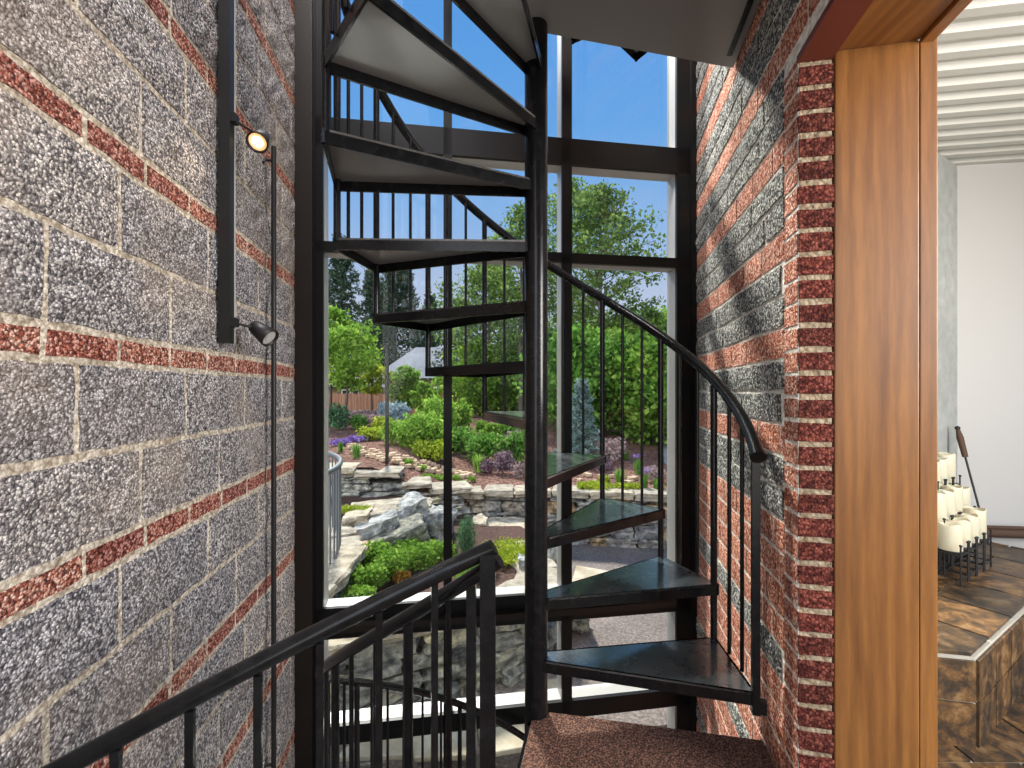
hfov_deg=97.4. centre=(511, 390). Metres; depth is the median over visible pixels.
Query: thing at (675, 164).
window
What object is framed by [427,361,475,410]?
shrub
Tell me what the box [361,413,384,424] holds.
heather plant
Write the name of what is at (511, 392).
shrub
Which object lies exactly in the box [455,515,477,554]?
conifer
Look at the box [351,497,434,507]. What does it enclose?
boulder
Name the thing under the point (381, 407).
hydrangea
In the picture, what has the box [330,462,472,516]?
stone wall
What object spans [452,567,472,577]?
plant
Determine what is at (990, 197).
wall
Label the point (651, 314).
broadleaf tree
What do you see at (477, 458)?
clump
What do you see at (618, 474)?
clump
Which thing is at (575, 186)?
broadleaf tree
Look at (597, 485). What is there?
plant
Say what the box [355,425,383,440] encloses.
shrub
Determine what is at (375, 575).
plant
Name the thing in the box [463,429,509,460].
leafy shrub
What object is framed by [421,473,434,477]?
plant
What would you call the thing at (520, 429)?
leafy shrub
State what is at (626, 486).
plant
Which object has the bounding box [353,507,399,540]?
boulder
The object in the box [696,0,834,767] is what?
wall
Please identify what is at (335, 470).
railing
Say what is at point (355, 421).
shrub
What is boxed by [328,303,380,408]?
young tree
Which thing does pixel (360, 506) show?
moss cushion
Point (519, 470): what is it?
shrub
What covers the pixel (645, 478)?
clump
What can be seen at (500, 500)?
stone wall
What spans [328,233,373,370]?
conifer tree
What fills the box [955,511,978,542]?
pillar candle
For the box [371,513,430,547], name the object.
boulder
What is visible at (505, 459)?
shrub
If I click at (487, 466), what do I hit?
shrub
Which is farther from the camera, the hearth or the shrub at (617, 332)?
the shrub at (617, 332)
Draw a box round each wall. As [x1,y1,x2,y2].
[0,0,294,767]
[328,516,367,598]
[328,540,556,711]
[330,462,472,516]
[453,484,666,548]
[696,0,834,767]
[938,153,956,482]
[957,162,1023,547]
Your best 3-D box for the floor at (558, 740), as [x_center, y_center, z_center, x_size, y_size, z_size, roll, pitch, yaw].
[0.217,1.247,0.320,0.829,0.014,2.764,0,0,11]
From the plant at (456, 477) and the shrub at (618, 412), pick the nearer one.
the plant at (456, 477)
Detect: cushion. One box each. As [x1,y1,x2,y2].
[341,504,357,514]
[354,504,370,510]
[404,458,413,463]
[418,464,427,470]
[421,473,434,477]
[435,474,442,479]
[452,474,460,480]
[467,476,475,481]
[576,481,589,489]
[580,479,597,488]
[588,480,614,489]
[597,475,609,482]
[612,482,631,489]
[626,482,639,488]
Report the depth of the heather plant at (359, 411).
14.72 m
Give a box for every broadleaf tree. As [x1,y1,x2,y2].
[420,264,552,410]
[431,297,494,366]
[473,200,556,410]
[509,176,639,338]
[548,179,666,339]
[627,305,666,335]
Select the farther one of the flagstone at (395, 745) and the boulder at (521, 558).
the boulder at (521, 558)
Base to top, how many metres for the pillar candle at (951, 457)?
0.171 m
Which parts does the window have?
post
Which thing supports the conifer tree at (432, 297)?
on the garden bed at (650, 452)
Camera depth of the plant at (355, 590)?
3.47 m
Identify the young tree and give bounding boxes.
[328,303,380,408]
[328,324,384,425]
[354,361,394,409]
[389,363,423,409]
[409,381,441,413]
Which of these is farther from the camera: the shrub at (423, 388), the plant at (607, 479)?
the shrub at (423, 388)
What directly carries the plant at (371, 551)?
on the bed at (507, 572)
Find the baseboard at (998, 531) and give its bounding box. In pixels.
[987,525,1023,538]
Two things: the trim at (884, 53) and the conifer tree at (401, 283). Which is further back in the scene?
the conifer tree at (401, 283)
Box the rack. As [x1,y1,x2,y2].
[938,475,992,586]
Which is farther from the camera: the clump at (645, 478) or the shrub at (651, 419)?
the shrub at (651, 419)
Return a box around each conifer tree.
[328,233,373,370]
[358,266,387,360]
[363,270,438,365]
[419,294,440,346]
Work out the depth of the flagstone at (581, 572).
5.37 m
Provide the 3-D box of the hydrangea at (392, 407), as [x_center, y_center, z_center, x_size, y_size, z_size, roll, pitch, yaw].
[-3.736,0.616,14.225,0.634,0.718,0.580,0,0,45]
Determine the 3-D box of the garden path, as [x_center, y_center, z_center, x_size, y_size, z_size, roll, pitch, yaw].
[4.757,1.337,11.961,1.804,0.348,9.529,0,0,23]
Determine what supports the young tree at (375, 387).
on the garden bed at (650, 452)
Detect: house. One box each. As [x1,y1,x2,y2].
[328,373,384,393]
[378,347,454,393]
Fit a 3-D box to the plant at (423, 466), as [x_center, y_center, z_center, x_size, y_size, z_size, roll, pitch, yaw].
[-1.420,1.200,7.059,0.200,0.108,0.175,0,0,31]
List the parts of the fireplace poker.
handle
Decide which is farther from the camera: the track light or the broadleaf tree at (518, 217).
the broadleaf tree at (518, 217)
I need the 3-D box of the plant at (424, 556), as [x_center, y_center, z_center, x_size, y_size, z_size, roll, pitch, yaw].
[-0.870,1.525,4.165,0.345,0.267,0.360,0,0,-43]
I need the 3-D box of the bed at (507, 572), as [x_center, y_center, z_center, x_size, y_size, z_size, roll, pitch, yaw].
[-0.475,1.940,4.375,1.850,0.520,2.450,0,0,0]
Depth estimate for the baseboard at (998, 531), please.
2.81 m
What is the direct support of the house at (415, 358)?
on the garden bed at (650, 452)
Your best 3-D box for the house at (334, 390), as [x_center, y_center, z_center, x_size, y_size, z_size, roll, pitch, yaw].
[-9.750,-0.500,28.225,3.100,3.600,4.350,0,0,0]
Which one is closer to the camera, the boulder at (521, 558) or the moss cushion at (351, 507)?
the boulder at (521, 558)
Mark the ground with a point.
(630, 629)
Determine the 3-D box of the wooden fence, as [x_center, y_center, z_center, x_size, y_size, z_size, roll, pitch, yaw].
[-5.540,0.720,20.672,14.055,1.250,0.175,0,0,0]
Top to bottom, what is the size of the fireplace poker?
0.683 m
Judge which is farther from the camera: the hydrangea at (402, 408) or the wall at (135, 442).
the hydrangea at (402, 408)
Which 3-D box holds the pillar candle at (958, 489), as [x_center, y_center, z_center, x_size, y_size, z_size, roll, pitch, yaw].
[2.379,0.592,2.438,0.094,0.171,0.094,0,0,0]
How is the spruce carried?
on the garden bed at (650, 452)
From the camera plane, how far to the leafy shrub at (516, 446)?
8.64 m
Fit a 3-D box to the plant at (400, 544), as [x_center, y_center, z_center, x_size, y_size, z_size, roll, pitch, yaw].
[-1.043,1.552,4.419,0.348,0.232,0.336,0,0,32]
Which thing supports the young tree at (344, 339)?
on the garden bed at (650, 452)
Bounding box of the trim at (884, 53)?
[797,0,972,767]
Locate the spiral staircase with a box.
[315,0,773,767]
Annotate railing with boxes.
[40,540,497,767]
[328,451,342,563]
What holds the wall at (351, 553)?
on the ground
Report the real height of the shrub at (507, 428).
0.398 m
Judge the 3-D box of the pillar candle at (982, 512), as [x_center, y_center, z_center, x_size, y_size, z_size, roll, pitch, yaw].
[2.453,0.694,2.390,0.094,0.156,0.094,0,0,0]
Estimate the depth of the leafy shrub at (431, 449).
7.83 m
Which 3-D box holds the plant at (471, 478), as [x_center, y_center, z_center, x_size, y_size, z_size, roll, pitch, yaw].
[-0.643,1.403,7.200,0.159,0.115,0.150,0,0,0]
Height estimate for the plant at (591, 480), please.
0.152 m
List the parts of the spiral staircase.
handrail, newel post, handrail, newel post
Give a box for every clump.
[337,439,344,451]
[348,443,362,457]
[470,452,484,472]
[613,467,626,483]
[624,449,628,459]
[633,454,643,473]
[638,466,650,487]
[651,478,657,488]
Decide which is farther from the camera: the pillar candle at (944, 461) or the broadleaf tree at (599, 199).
the broadleaf tree at (599, 199)
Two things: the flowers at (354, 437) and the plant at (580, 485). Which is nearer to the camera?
the plant at (580, 485)
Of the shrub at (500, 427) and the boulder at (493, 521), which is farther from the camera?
the shrub at (500, 427)
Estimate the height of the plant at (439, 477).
0.101 m
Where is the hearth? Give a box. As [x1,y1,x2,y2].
[938,541,1023,748]
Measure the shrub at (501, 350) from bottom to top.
3.406 m
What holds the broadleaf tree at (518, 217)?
on the garden bed at (650, 452)
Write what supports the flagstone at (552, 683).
on the ground
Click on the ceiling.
(981, 52)
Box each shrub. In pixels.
[328,402,351,429]
[348,414,368,429]
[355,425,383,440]
[371,415,395,428]
[378,417,418,443]
[394,408,454,447]
[408,438,453,460]
[416,393,461,433]
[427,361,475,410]
[440,336,509,417]
[452,425,476,452]
[453,398,473,429]
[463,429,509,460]
[466,350,518,410]
[474,420,487,432]
[476,338,518,410]
[476,456,493,473]
[484,422,496,435]
[488,321,556,416]
[491,450,514,473]
[494,423,506,435]
[504,425,515,433]
[504,429,524,443]
[505,429,524,462]
[512,322,635,434]
[512,461,524,477]
[549,324,653,430]
[580,331,665,438]
[597,335,666,444]
[607,300,666,338]
[610,330,666,439]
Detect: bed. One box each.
[328,417,666,491]
[331,495,431,567]
[359,526,524,592]
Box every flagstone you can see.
[340,738,401,761]
[413,731,465,761]
[478,688,524,756]
[548,678,556,688]
[572,565,606,581]
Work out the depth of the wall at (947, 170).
2.82 m
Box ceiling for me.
[937,0,1023,165]
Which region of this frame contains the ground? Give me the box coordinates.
[330,542,666,767]
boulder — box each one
[341,505,373,526]
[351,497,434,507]
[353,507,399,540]
[369,500,398,516]
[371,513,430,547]
[391,491,429,519]
[423,503,457,542]
[472,513,488,525]
[488,516,524,528]
[518,553,524,568]
[548,547,556,563]
[572,619,589,633]
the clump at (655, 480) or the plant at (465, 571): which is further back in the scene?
the clump at (655, 480)
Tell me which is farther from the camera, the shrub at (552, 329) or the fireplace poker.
the shrub at (552, 329)
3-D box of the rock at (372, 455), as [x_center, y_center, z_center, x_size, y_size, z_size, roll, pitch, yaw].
[-2.155,1.016,7.052,0.107,0.068,0.126,0,0,19]
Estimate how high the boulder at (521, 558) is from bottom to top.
0.112 m
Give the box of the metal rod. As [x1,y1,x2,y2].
[262,146,275,767]
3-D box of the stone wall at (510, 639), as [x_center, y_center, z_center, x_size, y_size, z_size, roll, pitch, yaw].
[-0.351,1.920,3.643,1.248,0.633,2.852,0,0,39]
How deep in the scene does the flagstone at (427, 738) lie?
2.73 m
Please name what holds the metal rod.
attached to the wall at (135, 442)
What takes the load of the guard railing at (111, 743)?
attached to the spiral staircase
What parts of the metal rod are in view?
rod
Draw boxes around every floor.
[521,712,773,767]
[665,544,1023,767]
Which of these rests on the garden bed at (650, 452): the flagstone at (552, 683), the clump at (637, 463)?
the clump at (637, 463)
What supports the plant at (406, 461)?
on the garden bed at (650, 452)
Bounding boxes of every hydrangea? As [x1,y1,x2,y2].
[377,401,390,416]
[384,399,399,419]
[393,402,411,419]
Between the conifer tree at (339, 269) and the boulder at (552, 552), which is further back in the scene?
the conifer tree at (339, 269)
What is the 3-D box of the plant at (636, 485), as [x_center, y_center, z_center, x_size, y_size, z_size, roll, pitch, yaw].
[1.793,1.406,6.610,0.230,0.146,0.227,0,0,0]
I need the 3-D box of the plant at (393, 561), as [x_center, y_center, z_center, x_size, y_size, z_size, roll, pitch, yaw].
[-1.061,1.514,3.954,0.341,0.280,0.323,0,0,0]
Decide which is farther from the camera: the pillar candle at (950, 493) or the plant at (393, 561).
the plant at (393, 561)
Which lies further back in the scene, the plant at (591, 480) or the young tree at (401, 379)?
the young tree at (401, 379)
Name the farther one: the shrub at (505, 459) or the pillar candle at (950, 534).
the shrub at (505, 459)
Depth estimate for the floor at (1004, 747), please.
1.56 m
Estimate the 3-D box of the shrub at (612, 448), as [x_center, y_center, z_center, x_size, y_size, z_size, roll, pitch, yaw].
[1.898,1.132,8.802,0.665,0.534,0.637,0,0,0]
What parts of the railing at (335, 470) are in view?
rail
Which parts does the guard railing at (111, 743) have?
newel post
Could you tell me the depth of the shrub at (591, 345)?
11.34 m
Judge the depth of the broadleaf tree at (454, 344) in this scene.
23.82 m
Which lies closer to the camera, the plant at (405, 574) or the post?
the plant at (405, 574)
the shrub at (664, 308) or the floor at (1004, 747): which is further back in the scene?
the shrub at (664, 308)
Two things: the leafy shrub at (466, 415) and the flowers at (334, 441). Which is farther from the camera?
the leafy shrub at (466, 415)
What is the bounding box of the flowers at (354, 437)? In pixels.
[347,434,367,441]
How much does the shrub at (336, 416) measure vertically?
0.698 m
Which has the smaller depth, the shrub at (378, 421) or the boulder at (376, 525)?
the boulder at (376, 525)
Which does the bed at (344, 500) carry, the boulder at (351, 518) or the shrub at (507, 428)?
the boulder at (351, 518)
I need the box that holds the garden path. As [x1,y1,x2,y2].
[664,438,666,464]
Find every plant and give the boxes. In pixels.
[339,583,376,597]
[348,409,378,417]
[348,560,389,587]
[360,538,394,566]
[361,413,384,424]
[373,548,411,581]
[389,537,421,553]
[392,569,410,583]
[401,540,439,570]
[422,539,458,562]
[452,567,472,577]
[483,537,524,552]
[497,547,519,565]
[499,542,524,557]
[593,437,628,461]
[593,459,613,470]
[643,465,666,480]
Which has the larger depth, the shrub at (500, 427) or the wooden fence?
the wooden fence
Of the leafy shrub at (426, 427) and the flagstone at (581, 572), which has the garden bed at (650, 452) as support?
the leafy shrub at (426, 427)
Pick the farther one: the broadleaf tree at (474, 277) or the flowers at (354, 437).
the broadleaf tree at (474, 277)
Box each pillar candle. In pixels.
[938,451,955,482]
[938,457,948,483]
[938,459,940,487]
[938,490,946,520]
[938,520,962,551]
[939,489,954,516]
[940,483,962,511]
[947,516,971,547]
[950,484,970,505]
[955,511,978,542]
[963,505,986,538]
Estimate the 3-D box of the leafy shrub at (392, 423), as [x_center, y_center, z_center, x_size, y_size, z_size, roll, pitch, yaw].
[-2.134,0.783,8.881,0.980,0.566,0.790,0,0,0]
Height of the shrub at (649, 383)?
3.398 m
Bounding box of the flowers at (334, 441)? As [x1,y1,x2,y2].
[328,437,351,445]
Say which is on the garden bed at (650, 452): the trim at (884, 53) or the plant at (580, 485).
the plant at (580, 485)
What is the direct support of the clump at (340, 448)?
on the garden bed at (650, 452)
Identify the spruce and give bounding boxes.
[552,378,599,453]
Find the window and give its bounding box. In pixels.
[294,0,697,767]
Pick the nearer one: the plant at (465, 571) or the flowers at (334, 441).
the plant at (465, 571)
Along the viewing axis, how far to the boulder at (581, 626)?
4.01 m
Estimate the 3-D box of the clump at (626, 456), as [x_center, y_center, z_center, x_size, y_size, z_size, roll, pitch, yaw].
[2.341,1.289,9.206,0.175,0.242,0.192,0,0,-41]
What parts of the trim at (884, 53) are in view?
casing, header casing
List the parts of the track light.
arm, arm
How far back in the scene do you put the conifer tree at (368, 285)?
46.44 m
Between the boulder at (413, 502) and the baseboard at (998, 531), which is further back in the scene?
the boulder at (413, 502)
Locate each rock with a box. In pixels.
[370,453,379,457]
[393,459,401,463]
[627,476,635,481]
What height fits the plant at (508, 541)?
0.114 m
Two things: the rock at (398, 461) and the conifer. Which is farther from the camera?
the rock at (398, 461)
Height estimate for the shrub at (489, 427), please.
0.384 m
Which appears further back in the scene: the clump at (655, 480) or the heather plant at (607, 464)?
the heather plant at (607, 464)
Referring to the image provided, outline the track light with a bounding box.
[218,0,278,346]
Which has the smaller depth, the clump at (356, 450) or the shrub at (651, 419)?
the clump at (356, 450)
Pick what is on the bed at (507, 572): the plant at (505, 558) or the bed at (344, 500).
the plant at (505, 558)
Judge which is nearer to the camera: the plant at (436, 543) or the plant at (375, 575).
the plant at (375, 575)
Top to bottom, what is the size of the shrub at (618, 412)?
3.210 m
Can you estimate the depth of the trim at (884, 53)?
1.29 m
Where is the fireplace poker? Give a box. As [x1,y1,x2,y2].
[954,426,989,544]
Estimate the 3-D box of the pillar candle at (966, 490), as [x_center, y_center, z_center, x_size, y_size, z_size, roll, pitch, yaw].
[2.483,0.600,2.502,0.094,0.154,0.094,0,0,0]
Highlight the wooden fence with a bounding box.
[328,393,517,416]
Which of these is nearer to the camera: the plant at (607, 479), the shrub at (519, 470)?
the plant at (607, 479)
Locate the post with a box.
[384,344,389,462]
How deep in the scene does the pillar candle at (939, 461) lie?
2.44 m
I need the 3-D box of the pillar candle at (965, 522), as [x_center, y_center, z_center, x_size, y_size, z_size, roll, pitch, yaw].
[2.244,0.705,2.263,0.094,0.135,0.094,0,0,0]
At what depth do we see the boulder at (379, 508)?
5.07 m
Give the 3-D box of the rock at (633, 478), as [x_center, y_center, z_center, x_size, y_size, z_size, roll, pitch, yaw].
[1.937,1.424,7.288,0.118,0.074,0.146,0,0,0]
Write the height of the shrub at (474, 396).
3.613 m
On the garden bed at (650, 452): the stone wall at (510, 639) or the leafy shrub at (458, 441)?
the leafy shrub at (458, 441)
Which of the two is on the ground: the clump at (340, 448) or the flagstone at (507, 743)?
the flagstone at (507, 743)
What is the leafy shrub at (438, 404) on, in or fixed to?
on the garden bed at (650, 452)
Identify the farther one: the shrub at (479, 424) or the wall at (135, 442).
the shrub at (479, 424)
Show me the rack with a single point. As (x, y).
(944, 554)
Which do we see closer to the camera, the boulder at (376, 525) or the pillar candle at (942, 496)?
the pillar candle at (942, 496)
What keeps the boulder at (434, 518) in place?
on the bed at (507, 572)
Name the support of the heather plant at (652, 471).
on the garden bed at (650, 452)
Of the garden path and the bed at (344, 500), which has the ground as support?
the bed at (344, 500)
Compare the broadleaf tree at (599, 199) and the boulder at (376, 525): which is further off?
the broadleaf tree at (599, 199)
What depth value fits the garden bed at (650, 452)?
8.22 m
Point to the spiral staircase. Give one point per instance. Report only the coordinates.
(378, 45)
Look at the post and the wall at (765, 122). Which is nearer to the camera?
the wall at (765, 122)
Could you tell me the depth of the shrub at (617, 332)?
12.05 m
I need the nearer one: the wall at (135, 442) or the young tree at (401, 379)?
the wall at (135, 442)

